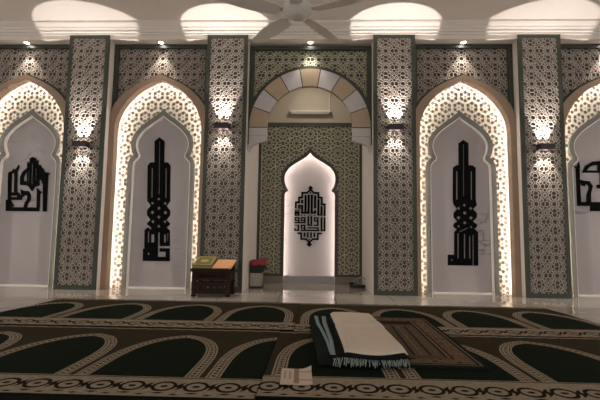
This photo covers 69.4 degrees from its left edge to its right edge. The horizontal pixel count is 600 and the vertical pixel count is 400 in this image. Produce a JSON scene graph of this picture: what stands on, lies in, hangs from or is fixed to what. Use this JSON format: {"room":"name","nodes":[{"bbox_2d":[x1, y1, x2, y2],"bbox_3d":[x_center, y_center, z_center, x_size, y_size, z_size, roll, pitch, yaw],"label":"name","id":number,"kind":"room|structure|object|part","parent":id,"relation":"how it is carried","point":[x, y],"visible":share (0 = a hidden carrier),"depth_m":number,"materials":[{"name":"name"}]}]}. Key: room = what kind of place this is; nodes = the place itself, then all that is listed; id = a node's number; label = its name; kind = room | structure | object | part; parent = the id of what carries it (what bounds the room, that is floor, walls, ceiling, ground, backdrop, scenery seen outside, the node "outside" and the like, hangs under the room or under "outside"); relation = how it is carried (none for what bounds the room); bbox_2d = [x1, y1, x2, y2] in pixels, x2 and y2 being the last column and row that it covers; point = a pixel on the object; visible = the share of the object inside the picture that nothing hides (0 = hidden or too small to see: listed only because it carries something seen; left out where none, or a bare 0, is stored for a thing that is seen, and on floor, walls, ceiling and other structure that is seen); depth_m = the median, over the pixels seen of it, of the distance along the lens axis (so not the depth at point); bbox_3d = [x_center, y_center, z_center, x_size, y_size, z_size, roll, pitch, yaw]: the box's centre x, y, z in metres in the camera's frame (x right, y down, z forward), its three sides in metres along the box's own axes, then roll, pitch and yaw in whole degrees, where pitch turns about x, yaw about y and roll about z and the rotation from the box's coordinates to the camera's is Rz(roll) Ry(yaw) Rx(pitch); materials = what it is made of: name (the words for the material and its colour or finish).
{"room":"mosque","nodes":[
{"label":"mosque","id":0,"kind":"room"},
{"bbox_2d":[0,82,163,284],"bbox_3d":[-3.806,-0.569,5.684,6.140,3.305,0.140,1,-5,2],"label":"wall","id":1,"kind":"structure","parent":0,"point":[26,84],"depth_m":5.62,"materials":[{"name":"white paint"}]},
{"bbox_2d":[0,36,69,43],"bbox_3d":[-4.850,-2.122,5.619,4.024,0.255,0.349,1,-5,2],"label":"trim","id":2,"kind":"structure","parent":1,"relation":"attached to","point":[3,39],"depth_m":5.40,"materials":[{"name":"paint"}]},
{"bbox_2d":[110,35,207,43],"bbox_3d":[-1.731,-2.088,5.515,1.217,0.255,0.349,1,-5,2],"label":"trim","id":3,"kind":"structure","parent":1,"relation":"attached to","point":[116,39],"depth_m":5.35,"materials":[{"name":"paint"}]},
{"bbox_2d":[246,144,258,288],"bbox_3d":[-0.673,-0.388,6.046,0.101,3.100,1.104,1,-5,2],"label":"wall","id":4,"kind":"structure","parent":0,"point":[254,152],"depth_m":5.83,"materials":[{"name":"white paint"}]},
{"bbox_2d":[263,276,282,282],"bbox_3d":[-0.437,1.139,6.213,0.391,0.099,0.055,1,-5,2],"label":"baseboard","id":5,"kind":"structure","parent":4,"relation":"attached to","point":[266,279],"depth_m":6.18,"materials":[{"name":"grey stone"}]},
{"bbox_2d":[248,35,372,45],"bbox_3d":[0.135,-2.068,5.453,1.518,0.255,0.349,1,-5,2],"label":"trim","id":6,"kind":"structure","parent":4,"relation":"attached to","point":[278,40],"depth_m":5.31,"materials":[{"name":"paint"}]},
{"bbox_2d":[0,0,599,20],"bbox_3d":[-0.015,-2.605,0.761,14.000,0.080,8.900,1,-5,2],"label":"ceiling","id":7,"kind":"structure","parent":0,"point":[10,10],"depth_m":4.94,"materials":[{"name":"paint"}]},
{"bbox_2d":[217,0,364,43],"bbox_3d":[-0.017,-1.891,3.510,1.291,0.820,1.265,1,-5,2],"label":"ceiling fan","id":8,"kind":"object","parent":7,"relation":"hanging from","point":[293,10],"visible":1,"depth_m":3.47,"materials":[{"name":"metal"}]},
{"bbox_3d":[-0.413,-1.543,3.391,0.533,0.035,0.135,3,-6,-19],"label":"blade","id":9,"kind":"part","parent":8,"relation":"part of","materials":[{"name":"metal"}]},
{"bbox_3d":[-0.267,-1.497,3.854,0.135,0.035,0.533,5,-7,-37],"label":"blade","id":10,"kind":"part","parent":8,"relation":"part of","materials":[{"name":"metal"}]},
{"bbox_3d":[-0.026,-1.564,3.109,0.137,0.035,0.530,1,-5,2],"label":"blade","id":11,"kind":"part","parent":8,"relation":"part of","materials":[{"name":"metal"}]},
{"bbox_3d":[0.220,-1.489,3.858,0.135,0.035,0.533,-3,-7,35],"label":"blade","id":12,"kind":"part","parent":8,"relation":"part of","materials":[{"name":"metal"}]},
{"bbox_3d":[0.360,-1.535,3.357,0.533,0.035,0.135,-1,-6,23],"label":"blade","id":13,"kind":"part","parent":8,"relation":"part of","materials":[{"name":"metal"}]},
{"bbox_2d":[0,19,599,35],"bbox_3d":[0.127,-2.075,5.212,14.000,0.124,0.131,1,-5,2],"label":"trim","id":14,"kind":"structure","parent":7,"relation":"attached to","point":[442,26],"depth_m":5.21,"materials":[{"name":"paint"}]},
{"bbox_2d":[0,283,599,323],"bbox_3d":[-0.037,0.758,1.218,14.000,0.080,10.450,1,-5,2],"label":"floor","id":15,"kind":"structure","parent":0,"point":[11,297],"depth_m":4.62,"materials":[{"name":"stone"}]},
{"bbox_2d":[0,44,68,286],"bbox_3d":[-3.469,-0.458,5.464,1.217,3.050,0.245,1,-5,2],"label":"bay","id":16,"kind":"object","parent":15,"relation":"on","point":[31,118],"visible":0.84,"depth_m":5.53,"materials":[{"name":"white paint"}]},
{"bbox_2d":[6,157,49,211],"bbox_3d":[-3.477,-0.206,5.542,0.550,0.703,0.014,1,-5,2],"label":"calligraphy","id":17,"kind":"object","parent":16,"relation":"attached to","point":[33,181],"visible":1,"depth_m":5.53,"materials":[{"name":"black plastic"}]},
{"bbox_3d":[-3.472,-0.014,5.505,0.748,2.175,0.048,1,-5,2],"label":"niche trim","id":18,"kind":"part","parent":16,"relation":"part of","materials":[{"name":"white paint"}]},
{"bbox_3d":[-3.471,-0.045,5.540,0.838,2.224,0.014,1,-5,2],"label":"marble panel","id":19,"kind":"part","parent":16,"relation":"part of","materials":[{"name":"white stone"}]},
{"bbox_3d":[-3.457,-1.433,5.501,1.217,1.100,0.065,1,-5,2],"label":"spandrel frame","id":20,"kind":"part","parent":16,"relation":"part of","materials":[{"name":"green paint"}]},
{"bbox_2d":[53,35,114,289],"bbox_3d":[-2.612,-0.478,5.382,0.500,3.100,0.357,1,-5,2],"label":"pilaster","id":21,"kind":"object","parent":15,"relation":"on","point":[79,239],"visible":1,"depth_m":5.21,"materials":[{"name":"white paint"}]},
{"bbox_2d":[71,141,89,147],"bbox_3d":[-2.619,-0.664,5.170,0.166,0.068,0.100,1,-5,2],"label":"wall sconce","id":22,"kind":"object","parent":21,"relation":"attached to","point":[77,144],"visible":1,"depth_m":5.12,"materials":[{"name":"brown metal"}]},
{"bbox_2d":[0,394,207,399],"bbox_3d":[-0.118,0.687,0.969,4.627,0.012,1.255,1,-5,2],"label":"carpet","id":23,"kind":"object","parent":15,"relation":"on","point":[2,396],"visible":1,"depth_m":1.60,"materials":[{"name":"brown carpet"}]},
{"bbox_2d":[0,324,279,399],"bbox_3d":[-1.271,0.795,2.270,2.239,0.012,1.270,1,-5,2],"label":"carpet","id":24,"kind":"object","parent":15,"relation":"on","point":[97,361],"visible":0.99,"depth_m":2.08,"materials":[{"name":"carpet"}]},
{"bbox_2d":[0,298,299,330],"bbox_3d":[-1.185,0.917,3.547,2.327,0.012,1.276,1,-5,2],"label":"carpet","id":25,"kind":"object","parent":15,"relation":"on","point":[59,312],"visible":0.99,"depth_m":3.39,"materials":[{"name":"carpet"}]},
{"bbox_2d":[100,44,206,289],"bbox_3d":[-1.753,-0.439,5.406,1.217,3.050,0.245,1,-5,2],"label":"bay","id":26,"kind":"object","parent":15,"relation":"on","point":[173,111],"visible":0.92,"depth_m":5.46,"materials":[{"name":"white paint"}]},
{"bbox_2d":[143,137,170,260],"bbox_3d":[-1.782,-0.021,5.469,0.342,1.571,0.014,1,-5,2],"label":"calligraphy","id":27,"kind":"object","parent":26,"relation":"attached to","point":[157,188],"visible":1,"depth_m":5.45,"materials":[{"name":"black plastic"}]},
{"bbox_3d":[-1.756,0.005,5.448,0.748,2.175,0.048,1,-5,2],"label":"niche trim","id":28,"kind":"part","parent":26,"relation":"part of","materials":[{"name":"white paint"}]},
{"bbox_3d":[-1.741,-1.415,5.444,1.217,1.100,0.065,1,-5,2],"label":"spandrel frame","id":29,"kind":"part","parent":26,"relation":"part of","materials":[{"name":"green paint"}]},
{"bbox_3d":[-1.755,-0.027,5.483,0.838,2.224,0.014,1,-5,2],"label":"marble panel","id":30,"kind":"part","parent":26,"relation":"part of","materials":[{"name":"white stone"}]},
{"bbox_2d":[190,259,234,296],"bbox_3d":[-0.949,0.849,4.738,0.424,0.383,0.336,1,-5,2],"label":"desk","id":31,"kind":"object","parent":15,"relation":"on","point":[221,277],"visible":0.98,"depth_m":4.62,"materials":[{"name":"brown wood"}]},
{"bbox_3d":[-1.135,0.894,4.638,0.048,0.268,0.044,1,-5,2],"label":"leg","id":32,"kind":"part","parent":31,"relation":"part of","materials":[{"name":"brown wood"}]},
{"bbox_2d":[192,256,217,268],"bbox_3d":[-1.044,0.684,4.757,0.212,0.124,0.289,1,-5,2],"label":"book","id":33,"kind":"object","parent":31,"relation":"on","point":[202,262],"visible":1,"depth_m":4.70,"materials":[{"name":"green paper"}]},
{"bbox_3d":[-0.951,0.940,4.628,0.328,0.080,0.018,1,-5,2],"label":"carved panel","id":34,"kind":"part","parent":31,"relation":"part of","materials":[{"name":"brown wood"}]},
{"bbox_2d":[212,259,235,268],"bbox_3d":[-0.825,0.702,4.731,0.210,0.093,0.261,0,-5,5],"label":"folder","id":35,"kind":"object","parent":31,"relation":"on","point":[221,263],"visible":1,"depth_m":4.70,"materials":[{"name":"paper"}]},
{"bbox_3d":[-0.765,0.898,4.626,0.048,0.268,0.044,1,-5,2],"label":"leg","id":36,"kind":"part","parent":31,"relation":"part of","materials":[{"name":"brown wood"}]},
{"bbox_3d":[-0.757,0.885,4.868,0.048,0.340,0.044,1,-5,2],"label":"leg","id":37,"kind":"part","parent":31,"relation":"part of","materials":[{"name":"brown wood"}]},
{"bbox_2d":[200,35,249,292],"bbox_3d":[-0.896,-0.460,5.324,0.500,3.100,0.357,1,-5,2],"label":"pilaster","id":38,"kind":"object","parent":15,"relation":"on","point":[226,155],"visible":0.91,"depth_m":5.17,"materials":[{"name":"white paint"}]},
{"bbox_2d":[214,122,229,129],"bbox_3d":[-0.922,-0.875,5.135,0.166,0.068,0.100,1,-5,2],"label":"wall sconce","id":39,"kind":"object","parent":38,"relation":"attached to","point":[217,125],"visible":1,"depth_m":5.09,"materials":[{"name":"brown metal"}]},
{"bbox_2d":[248,46,371,152],"bbox_3d":[0.125,-1.243,5.410,1.514,1.335,0.180,1,-5,2],"label":"arch","id":40,"kind":"object","parent":38,"relation":"attached to","point":[345,72],"visible":1,"depth_m":5.36,"materials":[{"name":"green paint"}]},
{"bbox_2d":[250,265,266,287],"bbox_3d":[-0.541,0.987,5.610,0.209,0.285,0.179,1,-5,2],"label":"pedal bin","id":41,"kind":"object","parent":15,"relation":"on","point":[256,272],"visible":0.97,"depth_m":5.53,"materials":[{"name":"grey plastic"}]},
{"bbox_2d":[250,258,266,265],"bbox_3d":[-0.541,0.818,5.626,0.225,0.145,0.189,1,-5,2],"label":"plastic bag","id":42,"kind":"object","parent":41,"relation":"on","point":[263,261],"visible":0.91,"depth_m":5.54,"materials":[{"name":"red plastic"}]},
{"bbox_2d":[256,122,361,283],"bbox_3d":[0.142,0.033,6.362,1.514,2.345,0.158,1,-5,2],"label":"panel","id":43,"kind":"object","parent":15,"relation":"on","point":[294,157],"visible":0.95,"depth_m":6.35,"materials":[{"name":"green paint"}]},
{"bbox_3d":[0.127,1.150,6.266,0.732,0.103,0.088,1,-5,2],"label":"sill","id":44,"kind":"part","parent":43,"relation":"part of","materials":[{"name":"grey stone"}]},
{"bbox_3d":[0.142,0.226,6.411,0.880,1.970,0.023,1,-5,2],"label":"niche panel","id":45,"kind":"part","parent":43,"relation":"part of","materials":[{"name":"white paint"}]},
{"bbox_2d":[294,186,325,246],"bbox_3d":[0.148,0.238,6.387,0.461,0.907,0.024,1,-5,2],"label":"calligraphy","id":46,"kind":"object","parent":43,"relation":"attached to","point":[306,208],"visible":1,"depth_m":6.38,"materials":[{"name":"black plastic"}]},
{"bbox_2d":[334,277,361,284],"bbox_3d":[0.687,1.151,6.175,0.391,0.099,0.055,1,-5,2],"label":"baseboard","id":47,"kind":"structure","parent":43,"relation":"attached to","point":[337,280],"depth_m":6.15,"materials":[{"name":"grey stone"}]},
{"bbox_2d":[349,277,365,287],"bbox_3d":[0.754,1.081,5.680,0.223,0.147,0.072,1,-5,2],"label":"bundle","id":48,"kind":"object","parent":15,"relation":"on","point":[352,285],"visible":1,"depth_m":5.65,"materials":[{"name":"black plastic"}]},
{"bbox_2d":[370,34,417,295],"bbox_3d":[1.121,-0.438,5.257,0.500,3.100,0.357,1,-5,2],"label":"pilaster","id":49,"kind":"object","parent":15,"relation":"on","point":[393,162],"visible":0.98,"depth_m":5.09,"materials":[{"name":"white paint"}]},
{"bbox_2d":[388,124,403,131],"bbox_3d":[1.118,-0.848,5.067,0.166,0.068,0.100,1,-5,2],"label":"wall sconce","id":50,"kind":"object","parent":49,"relation":"attached to","point":[391,127],"visible":1,"depth_m":5.02,"materials":[{"name":"brown metal"}]},
{"bbox_2d":[255,331,599,399],"bbox_3d":[1.043,0.817,2.183,2.384,0.016,1.206,1,-5,2],"label":"carpet","id":51,"kind":"object","parent":15,"relation":"on","point":[522,367],"visible":0.68,"depth_m":1.93,"materials":[{"name":"carpet"}]},
{"bbox_2d":[280,366,312,384],"bbox_3d":[-0.015,0.754,1.871,0.134,0.016,0.225,1,-5,0],"label":"paper sheet","id":52,"kind":"object","parent":51,"relation":"on","point":[289,376],"visible":1,"depth_m":1.86,"materials":[{"name":"beige paper"}]},
{"bbox_2d":[327,315,490,369],"bbox_3d":[0.546,0.843,2.684,0.756,0.010,1.330,0,-5,4],"label":"rug","id":53,"kind":"object","parent":51,"relation":"on","point":[427,345],"visible":0.56,"depth_m":2.41,"materials":[{"name":"brown fabric"}]},
{"bbox_2d":[309,316,410,368],"bbox_3d":[0.286,0.791,2.497,0.478,0.057,1.059,1,-5,2],"label":"folded blanket","id":54,"kind":"object","parent":53,"relation":"on","point":[323,334],"visible":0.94,"depth_m":2.11,"materials":[{"name":"black fabric"}]},
{"bbox_2d":[330,312,410,360],"bbox_3d":[0.366,0.769,2.544,0.342,0.064,1.125,1,-5,2],"label":"folded cloth","id":55,"kind":"object","parent":54,"relation":"on","point":[359,335],"visible":1,"depth_m":2.28,"materials":[{"name":"beige fabric"}]},
{"bbox_2d":[294,303,599,337],"bbox_3d":[1.120,0.940,3.436,2.280,0.012,1.296,1,-5,2],"label":"carpet","id":56,"kind":"object","parent":15,"relation":"on","point":[454,320],"visible":0.7,"depth_m":3.43,"materials":[{"name":"carpet"}]},
{"bbox_2d":[415,44,521,296],"bbox_3d":[1.980,-0.398,5.282,1.217,3.050,0.245,1,-5,2],"label":"bay","id":57,"kind":"object","parent":15,"relation":"on","point":[449,112],"visible":0.98,"depth_m":5.33,"materials":[{"name":"white paint"}]},
{"bbox_3d":[1.978,0.014,5.359,0.838,2.224,0.014,1,-5,2],"label":"marble panel","id":58,"kind":"part","parent":57,"relation":"part of","materials":[{"name":"white stone"}]},
{"bbox_3d":[1.976,0.045,5.323,0.748,2.175,0.048,1,-5,2],"label":"niche trim","id":59,"kind":"part","parent":57,"relation":"part of","materials":[{"name":"white stone"}]},
{"bbox_2d":[448,140,477,265],"bbox_3d":[1.998,0.023,5.343,0.372,1.556,0.014,1,-5,2],"label":"calligraphy","id":60,"kind":"object","parent":57,"relation":"attached to","point":[461,200],"visible":1,"depth_m":5.33,"materials":[{"name":"black plastic"}]},
{"bbox_3d":[1.992,-1.374,5.320,1.217,1.100,0.065,1,-5,2],"label":"spandrel frame","id":61,"kind":"part","parent":57,"relation":"part of","materials":[{"name":"green paint"}]},
{"bbox_2d":[512,34,571,298],"bbox_3d":[2.836,-0.419,5.200,0.500,3.100,0.357,1,-5,2],"label":"pilaster","id":62,"kind":"object","parent":15,"relation":"on","point":[537,64],"visible":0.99,"depth_m":5.03,"materials":[{"name":"white paint"}]},
{"bbox_2d":[536,143,555,150],"bbox_3d":[2.832,-0.610,4.989,0.166,0.068,0.100,1,-5,2],"label":"wall sconce","id":63,"kind":"object","parent":62,"relation":"attached to","point":[542,146],"visible":1,"depth_m":4.94,"materials":[{"name":"brown metal"}]},
{"bbox_2d":[561,44,599,295],"bbox_3d":[3.696,-0.379,5.225,1.217,3.050,0.245,1,-5,2],"label":"bay","id":64,"kind":"object","parent":15,"relation":"on","point":[580,62],"visible":0.77,"depth_m":5.30,"materials":[{"name":"white paint"}]},
{"bbox_3d":[3.708,-1.355,5.262,1.217,1.100,0.065,1,-5,2],"label":"spandrel frame","id":65,"kind":"part","parent":64,"relation":"part of","materials":[{"name":"green paint"}]},
{"bbox_3d":[3.692,0.064,5.266,0.748,2.175,0.048,1,-5,2],"label":"niche trim","id":66,"kind":"part","parent":64,"relation":"part of","materials":[{"name":"white paint"}]},
{"bbox_3d":[3.694,0.033,5.301,0.838,2.224,0.014,1,-5,2],"label":"marble panel","id":67,"kind":"part","parent":64,"relation":"part of","materials":[{"name":"white stone"}]},
{"bbox_2d":[574,161,599,210],"bbox_3d":[3.639,-0.201,5.311,0.533,0.678,0.014,1,-5,2],"label":"calligraphy","id":68,"kind":"object","parent":64,"relation":"attached to","point":[594,206],"visible":1,"depth_m":5.31,"materials":[{"name":"black plastic"}]},
{"bbox_2d":[268,88,350,122],"bbox_3d":[0.152,-0.331,6.523,1.518,3.100,0.090,1,-5,2],"label":"wall","id":69,"kind":"structure","parent":0,"point":[304,98],"depth_m":6.58,"materials":[{"name":"beige paint"}]},
{"bbox_2d":[289,92,330,114],"bbox_3d":[0.157,-1.585,6.565,0.636,0.584,0.055,1,-5,2],"label":"air conditioner","id":70,"kind":"object","parent":69,"relation":"attached to","point":[327,112],"visible":0.97,"depth_m":6.52,"materials":[{"name":"white paint"}]},
{"bbox_2d":[291,112,329,114],"bbox_3d":[0.153,-1.307,6.536,0.590,0.024,0.036,1,-5,2],"label":"diffuser","id":71,"kind":"object","parent":70,"relation":"attached to","point":[327,113],"depth_m":6.52,"materials":[{"name":"white paint"}]},
{"bbox_2d":[362,145,369,290],"bbox_3d":[0.945,-0.370,5.992,0.101,3.100,1.104,1,-5,2],"label":"wall","id":72,"kind":"structure","parent":0,"point":[365,152],"depth_m":5.77,"materials":[{"name":"white paint"}]},
{"bbox_2d":[460,83,511,293],"bbox_3d":[4.049,-0.484,5.422,6.140,3.305,0.140,1,-5,2],"label":"wall","id":73,"kind":"structure","parent":0,"point":[482,94],"depth_m":5.40,"materials":[{"name":"white paint"}]},
{"bbox_2d":[415,35,516,43],"bbox_3d":[2.002,-2.047,5.391,1.217,0.255,0.349,1,-5,2],"label":"trim","id":74,"kind":"structure","parent":73,"relation":"attached to","point":[419,39],"depth_m":5.22,"materials":[{"name":"paint"}]},
{"bbox_2d":[560,35,599,43],"bbox_3d":[5.120,-2.013,5.287,4.024,0.255,0.349,1,-5,2],"label":"trim","id":75,"kind":"structure","parent":73,"relation":"attached to","point":[565,39],"depth_m":5.18,"materials":[{"name":"paint"}]}
]}

